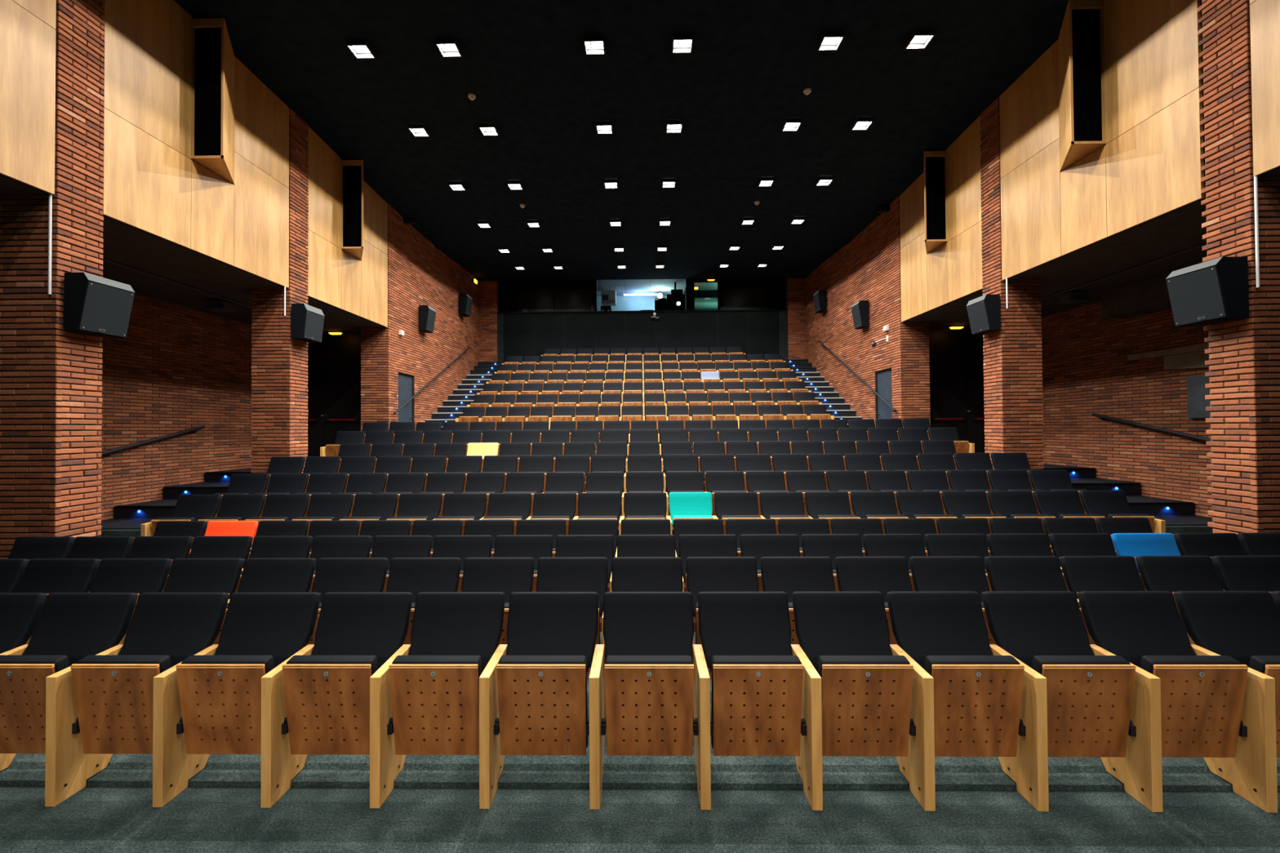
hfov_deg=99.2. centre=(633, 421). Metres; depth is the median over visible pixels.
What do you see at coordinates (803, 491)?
seat cushion
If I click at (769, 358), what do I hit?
seat
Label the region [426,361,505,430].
stairs
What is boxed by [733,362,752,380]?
seat
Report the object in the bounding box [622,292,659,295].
fluorescent tube
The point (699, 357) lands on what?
seat
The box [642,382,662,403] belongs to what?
seat
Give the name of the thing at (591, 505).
seat
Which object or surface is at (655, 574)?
seat
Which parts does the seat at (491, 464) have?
backrest, seat panel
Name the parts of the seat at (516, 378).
seat panel, backrest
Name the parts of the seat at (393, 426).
backrest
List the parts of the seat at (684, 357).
backrest, seat panel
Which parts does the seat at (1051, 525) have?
backrest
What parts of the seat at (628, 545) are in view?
panel, backrest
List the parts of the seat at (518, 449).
backrest, seat panel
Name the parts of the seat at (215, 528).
backrest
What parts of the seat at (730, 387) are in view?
backrest, seat panel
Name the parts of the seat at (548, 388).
seat panel, backrest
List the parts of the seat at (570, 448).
backrest, seat panel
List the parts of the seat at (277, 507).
seat panel, backrest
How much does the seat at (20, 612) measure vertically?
0.917 m
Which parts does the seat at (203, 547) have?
backrest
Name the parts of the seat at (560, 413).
panel, seat panel, backrest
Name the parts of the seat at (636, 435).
backrest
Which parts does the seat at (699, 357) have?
backrest, seat panel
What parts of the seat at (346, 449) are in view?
backrest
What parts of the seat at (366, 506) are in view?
seat panel, backrest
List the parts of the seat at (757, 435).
backrest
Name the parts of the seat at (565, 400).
seat panel, backrest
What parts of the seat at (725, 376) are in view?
backrest, seat panel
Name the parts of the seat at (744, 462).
seat panel, backrest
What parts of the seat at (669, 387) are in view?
backrest, seat panel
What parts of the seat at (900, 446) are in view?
backrest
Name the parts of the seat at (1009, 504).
backrest, seat panel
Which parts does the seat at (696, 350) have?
backrest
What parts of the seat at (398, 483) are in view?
seat panel, backrest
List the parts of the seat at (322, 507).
backrest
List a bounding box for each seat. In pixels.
[0,558,29,592]
[0,592,48,653]
[0,592,139,771]
[8,536,75,559]
[15,558,101,593]
[25,558,173,644]
[44,592,229,806]
[67,536,135,559]
[88,536,194,591]
[118,558,244,644]
[140,494,222,536]
[152,592,320,807]
[153,520,208,548]
[161,536,253,592]
[187,520,258,558]
[197,493,266,535]
[213,473,270,517]
[213,558,315,644]
[235,535,312,592]
[244,493,310,547]
[248,520,309,558]
[255,473,308,516]
[260,592,413,808]
[264,456,305,493]
[292,493,354,535]
[296,473,347,516]
[302,456,340,492]
[307,520,359,558]
[307,557,388,644]
[308,535,372,592]
[320,431,364,456]
[331,456,376,492]
[337,443,371,472]
[337,473,386,516]
[339,493,398,535]
[359,520,411,557]
[361,422,389,443]
[364,431,394,456]
[368,456,411,492]
[369,443,403,472]
[369,591,505,808]
[370,535,432,592]
[377,472,426,516]
[386,493,442,535]
[386,557,461,644]
[388,422,415,443]
[393,431,422,456]
[402,443,435,472]
[410,455,446,492]
[411,520,462,557]
[415,422,442,443]
[419,472,465,516]
[422,430,452,455]
[431,535,492,591]
[433,493,487,535]
[434,443,466,472]
[442,422,468,443]
[446,455,482,492]
[452,430,481,455]
[455,406,484,430]
[461,472,505,516]
[461,557,534,645]
[463,520,514,557]
[466,394,494,415]
[466,442,498,472]
[469,421,495,443]
[477,383,502,402]
[478,406,507,430]
[479,493,531,535]
[479,591,598,808]
[480,455,518,493]
[481,430,511,455]
[486,373,510,391]
[488,394,515,415]
[493,534,553,591]
[494,364,516,380]
[496,421,522,442]
[497,383,522,402]
[498,442,530,472]
[502,355,523,370]
[502,406,529,430]
[502,472,544,516]
[505,373,528,391]
[511,394,537,416]
[511,430,540,455]
[512,364,534,380]
[515,520,566,557]
[517,455,553,493]
[518,382,542,404]
[519,355,540,369]
[523,421,549,442]
[524,373,547,391]
[525,406,552,421]
[525,493,576,534]
[531,364,552,382]
[531,442,562,472]
[532,394,557,417]
[536,557,608,648]
[537,355,556,372]
[538,382,562,404]
[541,348,559,361]
[541,429,569,455]
[542,471,583,515]
[544,373,566,392]
[548,406,575,430]
[550,364,570,381]
[550,421,575,442]
[554,355,573,372]
[554,393,578,417]
[555,454,589,493]
[555,534,613,631]
[557,348,577,363]
[560,382,582,404]
[564,373,586,392]
[564,442,595,485]
[568,363,588,381]
[568,519,617,591]
[570,429,599,454]
[572,355,591,371]
[572,405,597,429]
[573,492,621,547]
[574,347,593,359]
[576,393,599,417]
[577,421,602,442]
[580,382,602,404]
[582,471,623,517]
[583,372,604,386]
[586,363,606,381]
[589,355,608,368]
[589,591,698,809]
[591,347,609,368]
[591,454,625,506]
[595,405,620,429]
[595,429,628,470]
[596,441,626,467]
[598,393,621,417]
[600,382,622,404]
[601,556,683,717]
[603,372,623,392]
[604,363,624,380]
[604,420,629,457]
[607,355,625,372]
[608,347,626,362]
[609,534,675,591]
[614,519,671,557]
[618,405,643,434]
[618,492,666,534]
[620,393,643,417]
[622,372,642,391]
[622,382,642,404]
[622,471,663,515]
[623,363,642,381]
[623,454,662,492]
[624,355,642,371]
[625,347,642,363]
[626,429,657,457]
[626,441,659,472]
[628,420,656,443]
[642,347,658,362]
[642,355,659,370]
[642,363,660,380]
[642,372,662,391]
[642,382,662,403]
[642,393,664,417]
[642,405,666,433]
[657,420,684,457]
[658,347,675,368]
[659,355,676,370]
[659,429,688,470]
[660,362,679,381]
[661,372,680,391]
[661,441,692,487]
[662,382,683,403]
[662,454,697,506]
[663,393,685,416]
[665,405,688,429]
[665,471,704,516]
[666,492,713,534]
[673,519,723,591]
[675,346,692,368]
[677,354,694,371]
[678,362,697,380]
[678,534,737,631]
[680,371,700,391]
[683,382,703,403]
[684,420,711,454]
[685,392,707,416]
[685,556,759,717]
[688,404,711,428]
[688,428,717,454]
[692,591,807,809]
[693,346,709,361]
[693,441,724,471]
[694,354,711,370]
[697,362,715,380]
[699,453,734,492]
[700,371,719,391]
[703,382,724,403]
[705,471,746,515]
[707,392,729,416]
[709,346,725,361]
[711,354,729,370]
[711,404,735,428]
[711,419,737,441]
[712,492,761,534]
[715,362,733,380]
[719,428,747,453]
[720,371,739,389]
[724,382,745,403]
[725,346,745,359]
[725,441,757,471]
[725,519,776,556]
[729,354,746,370]
[729,392,751,416]
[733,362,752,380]
[735,404,759,428]
[735,453,771,492]
[738,371,759,389]
[739,419,765,441]
[739,534,800,591]
[744,381,766,401]
[745,471,788,515]
[746,354,764,368]
[748,428,777,453]
[751,362,771,377]
[751,392,773,414]
[758,371,778,389]
[758,404,782,428]
[758,440,791,471]
[759,492,810,534]
[760,556,835,645]
[764,354,785,368]
[764,381,786,400]
[766,419,793,440]
[769,361,793,377]
[771,453,810,491]
[772,392,795,413]
[777,370,801,388]
[777,428,808,453]
[777,518,829,556]
[781,404,806,428]
[785,381,811,400]
[786,471,830,515]
[791,440,823,470]
[791,591,915,810]
[793,391,822,413]
[793,419,820,440]
[800,533,863,591]
[804,404,834,428]
[804,491,859,533]
[808,427,838,453]
[808,453,848,490]
[820,419,848,440]
[823,440,857,470]
[826,471,873,515]
[830,518,883,556]
[834,556,912,644]
[837,427,868,453]
[844,453,881,489]
[848,418,875,440]
[849,491,908,533]
[856,440,889,470]
[862,533,926,591]
[866,470,915,515]
[867,427,898,453]
[875,418,902,439]
[880,453,919,489]
[883,518,937,556]
[886,591,1026,811]
[888,440,923,470]
[895,491,957,533]
[897,427,928,453]
[902,418,930,439]
[906,470,959,514]
[909,556,996,644]
[917,453,963,489]
[921,440,957,469]
[924,533,992,591]
[927,427,974,453]
[935,518,991,555]
[941,491,1006,533]
[946,470,1000,514]
[953,453,1001,489]
[982,591,1136,811]
[984,555,1095,644]
[986,490,1055,546]
[986,533,1069,591]
[987,470,1044,514]
[988,517,1053,555]
[990,452,1040,488]
[1027,469,1088,514]
[1032,490,1105,532]
[1041,517,1117,555]
[1048,533,1146,591]
[1059,555,1185,627]
[1076,591,1248,812]
[1078,490,1165,533]
[1094,517,1152,546]
[1111,533,1181,568]
[1134,555,1223,644]
[1172,591,1279,813]
[1173,533,1245,591]
[1210,555,1279,591]
[1236,533,1279,555]
[1268,591,1279,616]
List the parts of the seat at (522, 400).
seat panel, backrest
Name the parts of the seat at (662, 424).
backrest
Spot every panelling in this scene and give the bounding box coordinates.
[0,0,56,194]
[100,0,288,288]
[306,126,387,327]
[899,115,983,321]
[999,0,1205,279]
[1249,0,1279,176]
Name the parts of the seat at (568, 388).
seat panel, backrest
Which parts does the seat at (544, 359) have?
seat panel, backrest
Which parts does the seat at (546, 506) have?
backrest, seat panel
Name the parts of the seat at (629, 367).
seat panel, backrest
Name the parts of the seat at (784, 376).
backrest, seat panel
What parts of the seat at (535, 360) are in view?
seat panel, backrest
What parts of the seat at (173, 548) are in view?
backrest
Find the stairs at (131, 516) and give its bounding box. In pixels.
[98,467,252,529]
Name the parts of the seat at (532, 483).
backrest, seat panel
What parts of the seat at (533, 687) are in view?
panel, seat panel, backrest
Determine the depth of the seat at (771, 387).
14.48 m
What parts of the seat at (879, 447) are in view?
backrest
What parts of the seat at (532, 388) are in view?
seat panel, backrest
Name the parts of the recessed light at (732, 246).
trim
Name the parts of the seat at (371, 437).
backrest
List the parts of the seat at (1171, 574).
backrest, panel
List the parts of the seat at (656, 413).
backrest, seat panel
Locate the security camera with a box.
[871,335,888,346]
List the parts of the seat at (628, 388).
seat panel, backrest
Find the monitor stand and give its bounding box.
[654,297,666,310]
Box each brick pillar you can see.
[0,0,105,559]
[250,108,308,473]
[979,97,1044,470]
[1196,0,1279,533]
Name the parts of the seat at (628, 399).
seat panel, backrest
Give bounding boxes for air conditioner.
[600,289,616,306]
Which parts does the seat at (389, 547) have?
seat panel, backrest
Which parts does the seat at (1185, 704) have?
panel, backrest, seat panel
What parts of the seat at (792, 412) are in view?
backrest, seat panel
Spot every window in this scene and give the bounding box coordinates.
[518,288,553,311]
[554,288,593,311]
[595,279,686,311]
[693,281,718,310]
[723,287,766,309]
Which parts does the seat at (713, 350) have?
backrest, seat panel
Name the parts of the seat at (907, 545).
backrest, seat panel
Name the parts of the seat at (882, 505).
backrest, seat panel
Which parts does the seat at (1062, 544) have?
backrest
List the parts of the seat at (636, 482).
panel, backrest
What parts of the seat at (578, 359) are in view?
seat panel, backrest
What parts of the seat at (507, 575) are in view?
backrest, seat panel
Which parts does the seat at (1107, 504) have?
backrest, seat panel, panel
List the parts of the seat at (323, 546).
seat panel, backrest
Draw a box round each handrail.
[97,425,204,456]
[393,347,469,414]
[818,340,897,412]
[1091,413,1210,441]
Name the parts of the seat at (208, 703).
panel, seat panel, backrest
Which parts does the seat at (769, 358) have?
backrest, seat panel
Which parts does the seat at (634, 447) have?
panel, backrest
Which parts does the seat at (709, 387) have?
backrest, seat panel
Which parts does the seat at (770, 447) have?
seat panel, backrest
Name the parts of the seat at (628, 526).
backrest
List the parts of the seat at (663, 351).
backrest, seat panel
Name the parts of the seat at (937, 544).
backrest, seat panel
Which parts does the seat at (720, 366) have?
backrest, seat panel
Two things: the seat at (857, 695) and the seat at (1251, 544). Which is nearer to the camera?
the seat at (857, 695)
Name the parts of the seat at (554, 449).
backrest, seat panel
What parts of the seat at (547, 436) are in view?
backrest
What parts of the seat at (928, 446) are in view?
backrest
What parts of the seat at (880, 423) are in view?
backrest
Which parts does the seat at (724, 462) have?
backrest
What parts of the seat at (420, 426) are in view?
backrest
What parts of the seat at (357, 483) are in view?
seat panel, backrest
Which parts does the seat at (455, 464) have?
backrest, seat panel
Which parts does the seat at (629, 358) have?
seat panel, backrest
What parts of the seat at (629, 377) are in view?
seat panel, backrest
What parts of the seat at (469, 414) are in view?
seat panel, backrest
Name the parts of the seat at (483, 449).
backrest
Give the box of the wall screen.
[1186,374,1210,418]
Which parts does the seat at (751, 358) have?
backrest, seat panel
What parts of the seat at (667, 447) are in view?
backrest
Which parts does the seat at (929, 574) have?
backrest, seat panel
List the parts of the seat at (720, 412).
panel, backrest, seat panel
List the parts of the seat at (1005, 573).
backrest, seat panel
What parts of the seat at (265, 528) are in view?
backrest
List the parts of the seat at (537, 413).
seat panel, backrest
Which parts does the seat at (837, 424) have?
backrest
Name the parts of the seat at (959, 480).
backrest, seat panel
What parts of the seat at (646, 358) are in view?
backrest, seat panel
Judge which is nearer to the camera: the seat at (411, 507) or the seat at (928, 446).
the seat at (411, 507)
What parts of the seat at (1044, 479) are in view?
backrest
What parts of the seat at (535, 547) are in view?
backrest, seat panel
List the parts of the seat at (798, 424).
backrest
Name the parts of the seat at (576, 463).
backrest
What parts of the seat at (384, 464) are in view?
seat panel, backrest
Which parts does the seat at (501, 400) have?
seat panel, backrest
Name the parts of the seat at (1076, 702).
panel, backrest, seat panel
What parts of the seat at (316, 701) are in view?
panel, seat panel, backrest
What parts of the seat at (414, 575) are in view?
seat panel, backrest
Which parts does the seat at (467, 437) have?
backrest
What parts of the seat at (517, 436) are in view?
backrest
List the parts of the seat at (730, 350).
backrest, seat panel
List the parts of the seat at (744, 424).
backrest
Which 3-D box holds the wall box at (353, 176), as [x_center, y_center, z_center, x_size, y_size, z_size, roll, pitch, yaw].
[-5.059,-3.913,10.137,0.391,1.602,0.696,0,-1,1]
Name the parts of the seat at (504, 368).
seat panel, backrest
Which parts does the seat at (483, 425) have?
backrest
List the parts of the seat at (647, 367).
backrest, seat panel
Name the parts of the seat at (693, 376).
backrest, seat panel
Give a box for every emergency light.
[324,331,346,334]
[472,277,477,284]
[945,325,967,328]
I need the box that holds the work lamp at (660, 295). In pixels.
[657,291,662,297]
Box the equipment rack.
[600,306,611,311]
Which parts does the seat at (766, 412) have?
backrest, seat panel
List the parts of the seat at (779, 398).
backrest, seat panel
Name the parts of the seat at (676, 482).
panel, backrest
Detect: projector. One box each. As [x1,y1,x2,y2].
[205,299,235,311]
[666,282,684,310]
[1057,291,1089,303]
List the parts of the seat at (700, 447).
seat panel, backrest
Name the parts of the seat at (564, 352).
seat panel, backrest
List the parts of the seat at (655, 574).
panel, backrest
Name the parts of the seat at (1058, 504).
backrest, seat panel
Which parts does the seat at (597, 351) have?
backrest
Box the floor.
[0,377,1279,852]
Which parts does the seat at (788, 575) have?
seat panel, backrest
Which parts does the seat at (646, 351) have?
backrest, seat panel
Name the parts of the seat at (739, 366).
backrest, seat panel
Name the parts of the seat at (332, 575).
seat panel, backrest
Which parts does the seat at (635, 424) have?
backrest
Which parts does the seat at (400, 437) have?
backrest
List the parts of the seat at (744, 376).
backrest, seat panel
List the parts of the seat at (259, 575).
seat panel, backrest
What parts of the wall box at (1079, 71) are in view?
edge trim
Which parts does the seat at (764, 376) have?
backrest, seat panel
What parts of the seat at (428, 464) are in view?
seat panel, backrest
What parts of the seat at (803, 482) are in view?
seat panel, backrest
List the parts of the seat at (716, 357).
backrest, seat panel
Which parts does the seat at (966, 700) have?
panel, backrest, seat panel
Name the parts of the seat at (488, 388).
seat panel, backrest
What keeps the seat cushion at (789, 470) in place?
on the seat at (784, 463)
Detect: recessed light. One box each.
[344,39,377,59]
[406,124,431,137]
[433,37,463,57]
[447,181,466,191]
[475,220,492,228]
[477,122,500,136]
[497,246,511,253]
[506,180,524,190]
[514,264,525,270]
[526,219,541,227]
[541,246,553,252]
[552,264,564,269]
[582,35,606,55]
[595,120,613,134]
[603,178,618,189]
[608,218,622,226]
[613,245,624,251]
[616,263,626,268]
[654,263,665,268]
[656,244,667,251]
[658,217,671,226]
[661,177,676,188]
[664,120,684,133]
[670,33,694,53]
[718,262,729,267]
[728,244,741,250]
[740,217,755,225]
[756,177,775,186]
[756,262,768,266]
[771,244,784,249]
[780,117,803,132]
[789,216,805,224]
[814,176,834,186]
[815,31,846,51]
[849,116,875,130]
[902,29,937,50]
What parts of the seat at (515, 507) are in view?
seat panel, backrest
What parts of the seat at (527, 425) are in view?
backrest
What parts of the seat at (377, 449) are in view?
backrest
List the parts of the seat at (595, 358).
seat panel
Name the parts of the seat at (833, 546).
backrest, seat panel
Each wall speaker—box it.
[63,271,134,338]
[291,303,324,342]
[419,305,435,333]
[459,293,472,316]
[813,289,826,313]
[851,300,868,328]
[966,293,1000,334]
[1165,256,1248,327]
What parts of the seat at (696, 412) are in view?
backrest, seat panel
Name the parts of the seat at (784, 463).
seat panel, backrest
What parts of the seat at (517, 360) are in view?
seat panel, backrest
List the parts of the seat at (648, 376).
seat panel, backrest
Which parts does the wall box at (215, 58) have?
edge trim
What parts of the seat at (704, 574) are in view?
panel, seat panel, backrest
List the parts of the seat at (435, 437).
backrest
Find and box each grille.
[78,280,134,337]
[303,310,324,342]
[426,308,435,333]
[465,297,472,316]
[601,294,608,299]
[813,293,820,312]
[851,303,862,328]
[966,300,990,334]
[1166,265,1226,326]
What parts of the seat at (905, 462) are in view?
backrest, seat panel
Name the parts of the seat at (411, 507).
seat panel, backrest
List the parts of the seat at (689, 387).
backrest, seat panel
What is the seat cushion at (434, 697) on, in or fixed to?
on the seat at (424, 699)
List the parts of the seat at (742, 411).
panel, backrest, seat panel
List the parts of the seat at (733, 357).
backrest, seat panel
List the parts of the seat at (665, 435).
backrest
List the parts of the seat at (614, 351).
backrest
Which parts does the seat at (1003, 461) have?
backrest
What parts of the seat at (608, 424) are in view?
backrest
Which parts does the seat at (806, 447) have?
backrest, seat panel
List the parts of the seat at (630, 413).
seat panel, backrest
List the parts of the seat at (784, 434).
backrest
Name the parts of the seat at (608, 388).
seat panel, backrest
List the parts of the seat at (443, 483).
seat panel, backrest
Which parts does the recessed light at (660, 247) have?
trim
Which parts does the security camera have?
arm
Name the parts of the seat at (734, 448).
seat panel, backrest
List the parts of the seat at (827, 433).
backrest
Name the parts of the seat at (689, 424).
backrest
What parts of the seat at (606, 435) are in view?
backrest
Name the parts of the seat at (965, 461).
backrest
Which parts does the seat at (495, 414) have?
seat panel, backrest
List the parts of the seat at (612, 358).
seat panel, backrest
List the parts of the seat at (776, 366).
backrest, seat panel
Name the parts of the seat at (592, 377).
seat panel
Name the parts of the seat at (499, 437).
backrest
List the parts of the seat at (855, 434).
backrest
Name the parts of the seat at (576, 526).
backrest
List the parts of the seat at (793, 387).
backrest, seat panel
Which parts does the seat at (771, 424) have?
backrest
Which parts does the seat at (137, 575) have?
backrest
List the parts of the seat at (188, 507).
panel, seat panel, backrest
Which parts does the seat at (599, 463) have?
backrest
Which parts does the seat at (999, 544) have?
backrest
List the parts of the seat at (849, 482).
backrest, seat panel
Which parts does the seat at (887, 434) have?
backrest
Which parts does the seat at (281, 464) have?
backrest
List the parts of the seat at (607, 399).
seat panel, backrest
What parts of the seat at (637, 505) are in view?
panel, seat panel, backrest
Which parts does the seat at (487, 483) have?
backrest, seat panel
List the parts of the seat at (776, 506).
backrest, seat panel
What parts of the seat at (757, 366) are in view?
backrest, seat panel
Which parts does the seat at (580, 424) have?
backrest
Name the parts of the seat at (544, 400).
seat panel, backrest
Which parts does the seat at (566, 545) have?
backrest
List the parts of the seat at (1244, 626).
backrest, panel, seat panel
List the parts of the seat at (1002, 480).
backrest, seat panel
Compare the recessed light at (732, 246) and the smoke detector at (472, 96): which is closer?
the smoke detector at (472, 96)
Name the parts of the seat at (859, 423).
backrest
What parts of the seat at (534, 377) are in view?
seat panel, backrest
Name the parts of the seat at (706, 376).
backrest, seat panel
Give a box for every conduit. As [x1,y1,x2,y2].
[48,193,52,294]
[101,257,253,308]
[284,284,285,315]
[1005,277,1008,308]
[1040,242,1206,300]
[1253,175,1259,287]
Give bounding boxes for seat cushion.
[0,655,69,672]
[75,655,171,728]
[153,517,195,520]
[180,655,274,739]
[200,517,241,527]
[213,493,248,494]
[246,516,288,520]
[255,493,289,515]
[285,655,377,740]
[293,516,334,520]
[296,492,330,494]
[331,472,361,474]
[337,492,371,494]
[341,516,381,532]
[368,472,391,484]
[377,492,413,515]
[387,516,428,526]
[391,655,481,740]
[410,603,415,622]
[419,492,453,515]
[435,515,475,519]
[461,491,495,505]
[480,471,509,473]
[483,515,522,532]
[497,655,587,748]
[502,491,537,493]
[502,602,509,640]
[506,415,525,421]
[517,471,546,473]
[530,515,569,519]
[544,491,578,515]
[577,515,617,518]
[580,401,598,417]
[583,390,600,404]
[586,491,620,493]
[598,603,599,644]
[604,655,693,741]
[626,515,665,518]
[627,491,662,492]
[630,471,659,471]
[667,471,697,471]
[669,490,703,515]
[673,515,712,518]
[688,400,706,416]
[695,602,697,644]
[704,471,716,492]
[711,400,728,409]
[711,490,746,493]
[711,655,801,749]
[721,515,760,519]
[753,490,788,514]
[768,515,809,531]
[782,470,810,471]
[788,602,793,640]
[795,490,830,498]
[817,515,857,518]
[817,655,910,742]
[818,470,848,482]
[838,489,873,508]
[856,470,879,471]
[865,514,906,518]
[880,489,915,513]
[884,602,896,640]
[913,514,955,518]
[922,489,959,503]
[924,655,1020,742]
[961,514,1004,530]
[964,489,1000,491]
[971,469,1001,481]
[1008,469,1040,471]
[1008,488,1044,513]
[1010,514,1053,518]
[1032,655,1130,742]
[1050,488,1088,491]
[1058,514,1102,524]
[1107,513,1151,517]
[1140,655,1241,706]
[1249,655,1279,674]
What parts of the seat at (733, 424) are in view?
backrest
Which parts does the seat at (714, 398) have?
backrest, seat panel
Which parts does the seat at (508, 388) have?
seat panel, backrest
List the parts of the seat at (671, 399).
backrest, seat panel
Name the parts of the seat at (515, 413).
seat panel, backrest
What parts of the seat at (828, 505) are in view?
backrest, seat panel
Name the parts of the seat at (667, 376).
backrest, seat panel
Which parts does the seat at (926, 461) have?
backrest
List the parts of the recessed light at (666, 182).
trim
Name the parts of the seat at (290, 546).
backrest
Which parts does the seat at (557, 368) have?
seat panel, backrest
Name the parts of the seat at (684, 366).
backrest, seat panel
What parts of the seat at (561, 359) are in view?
seat panel, backrest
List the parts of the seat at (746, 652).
panel, backrest, seat panel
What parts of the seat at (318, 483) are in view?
seat panel, backrest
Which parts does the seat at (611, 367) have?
seat panel, backrest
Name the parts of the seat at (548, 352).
seat panel, backrest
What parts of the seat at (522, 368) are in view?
seat panel, backrest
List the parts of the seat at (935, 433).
backrest, seat panel, panel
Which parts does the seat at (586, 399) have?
seat panel, backrest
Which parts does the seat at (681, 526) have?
backrest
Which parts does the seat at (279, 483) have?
backrest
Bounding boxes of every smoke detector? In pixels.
[467,93,475,100]
[803,88,811,94]
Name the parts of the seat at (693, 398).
backrest, seat panel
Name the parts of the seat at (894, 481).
backrest, seat panel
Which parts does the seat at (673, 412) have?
backrest, seat panel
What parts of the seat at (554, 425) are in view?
backrest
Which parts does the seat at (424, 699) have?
panel, seat panel, backrest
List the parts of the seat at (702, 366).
backrest, seat panel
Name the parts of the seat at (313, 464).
backrest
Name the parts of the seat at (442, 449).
seat panel, backrest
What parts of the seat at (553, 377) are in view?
seat panel, backrest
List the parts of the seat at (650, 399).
backrest, seat panel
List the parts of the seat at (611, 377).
seat panel, backrest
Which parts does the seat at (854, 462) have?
backrest, seat panel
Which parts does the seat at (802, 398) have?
backrest, seat panel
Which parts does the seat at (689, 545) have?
backrest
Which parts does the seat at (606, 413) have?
seat panel, backrest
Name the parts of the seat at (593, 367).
seat panel, backrest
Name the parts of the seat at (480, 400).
seat panel, backrest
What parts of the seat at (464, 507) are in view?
seat panel, backrest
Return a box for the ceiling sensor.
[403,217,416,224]
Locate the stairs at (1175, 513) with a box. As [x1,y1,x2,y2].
[1042,463,1212,525]
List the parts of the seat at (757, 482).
seat panel, backrest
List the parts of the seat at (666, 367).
backrest, seat panel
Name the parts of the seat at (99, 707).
panel, seat panel, backrest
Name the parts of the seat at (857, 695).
panel, backrest, seat panel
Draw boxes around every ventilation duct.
[694,289,717,309]
[1101,262,1202,319]
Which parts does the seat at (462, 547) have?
seat panel, backrest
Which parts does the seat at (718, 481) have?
seat panel, backrest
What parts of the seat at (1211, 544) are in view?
backrest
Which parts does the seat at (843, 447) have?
backrest, seat panel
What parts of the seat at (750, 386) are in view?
backrest, seat panel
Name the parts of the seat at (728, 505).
seat panel, backrest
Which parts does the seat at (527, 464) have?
backrest, seat panel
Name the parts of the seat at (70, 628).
panel, seat panel, backrest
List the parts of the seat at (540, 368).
seat panel, backrest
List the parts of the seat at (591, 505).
seat panel, backrest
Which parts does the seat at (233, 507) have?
seat panel, backrest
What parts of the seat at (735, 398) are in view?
backrest, seat panel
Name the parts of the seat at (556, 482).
backrest, seat panel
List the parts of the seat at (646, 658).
panel, backrest, seat panel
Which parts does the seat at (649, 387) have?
seat panel, backrest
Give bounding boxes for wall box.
[191,17,235,183]
[341,159,363,260]
[923,151,946,253]
[1057,0,1105,171]
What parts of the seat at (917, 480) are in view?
backrest, seat panel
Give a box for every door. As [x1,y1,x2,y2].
[306,371,360,456]
[397,372,413,422]
[875,368,893,418]
[929,366,986,453]
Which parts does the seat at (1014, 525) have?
backrest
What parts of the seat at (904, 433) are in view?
backrest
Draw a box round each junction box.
[398,330,404,335]
[883,325,888,331]
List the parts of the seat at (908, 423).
backrest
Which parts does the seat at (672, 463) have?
panel, backrest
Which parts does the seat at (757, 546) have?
seat panel, backrest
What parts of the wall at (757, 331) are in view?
post, panel, panel, panel, panel, panel, rail, panel, panel, panel, panel, post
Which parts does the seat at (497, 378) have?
seat panel, backrest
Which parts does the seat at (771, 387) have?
backrest, seat panel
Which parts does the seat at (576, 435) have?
backrest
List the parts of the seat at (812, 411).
backrest, seat panel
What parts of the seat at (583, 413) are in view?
seat panel, backrest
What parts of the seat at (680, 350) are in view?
backrest, seat panel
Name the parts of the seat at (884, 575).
backrest, seat panel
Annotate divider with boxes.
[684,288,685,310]
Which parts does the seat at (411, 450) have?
backrest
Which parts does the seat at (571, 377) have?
seat panel, backrest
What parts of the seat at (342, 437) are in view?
panel, seat panel, backrest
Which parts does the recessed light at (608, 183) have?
trim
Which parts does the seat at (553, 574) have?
backrest, seat panel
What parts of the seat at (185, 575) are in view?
panel, backrest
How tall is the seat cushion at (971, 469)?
0.485 m
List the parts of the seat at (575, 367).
seat panel, backrest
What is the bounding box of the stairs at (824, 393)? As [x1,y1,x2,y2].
[781,359,862,427]
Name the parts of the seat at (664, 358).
backrest, seat panel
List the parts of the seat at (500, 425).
backrest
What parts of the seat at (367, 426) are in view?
backrest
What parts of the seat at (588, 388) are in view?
seat panel, backrest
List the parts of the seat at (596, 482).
backrest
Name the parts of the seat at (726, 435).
backrest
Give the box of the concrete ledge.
[1127,342,1208,369]
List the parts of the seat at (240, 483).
backrest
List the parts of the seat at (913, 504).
backrest, seat panel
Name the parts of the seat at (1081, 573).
backrest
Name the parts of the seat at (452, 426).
backrest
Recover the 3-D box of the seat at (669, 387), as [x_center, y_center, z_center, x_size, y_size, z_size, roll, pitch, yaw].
[1.043,-0.606,14.392,0.550,0.917,0.512,0,-1,1]
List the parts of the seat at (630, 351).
seat panel, backrest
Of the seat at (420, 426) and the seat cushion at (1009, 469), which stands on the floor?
the seat at (420, 426)
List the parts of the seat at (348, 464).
seat panel, backrest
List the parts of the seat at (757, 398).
backrest, seat panel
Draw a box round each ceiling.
[0,175,384,334]
[173,0,1089,280]
[596,279,717,296]
[902,168,1279,329]
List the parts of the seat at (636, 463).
panel, backrest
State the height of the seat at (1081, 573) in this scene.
0.917 m
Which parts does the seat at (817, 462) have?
backrest, seat panel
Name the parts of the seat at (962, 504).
backrest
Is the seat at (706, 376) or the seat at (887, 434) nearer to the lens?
the seat at (887, 434)
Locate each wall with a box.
[97,293,253,520]
[306,334,360,371]
[360,203,479,431]
[479,280,498,361]
[497,277,786,311]
[497,309,787,371]
[596,295,717,311]
[786,277,806,359]
[805,195,930,427]
[928,328,985,366]
[1040,299,1212,518]

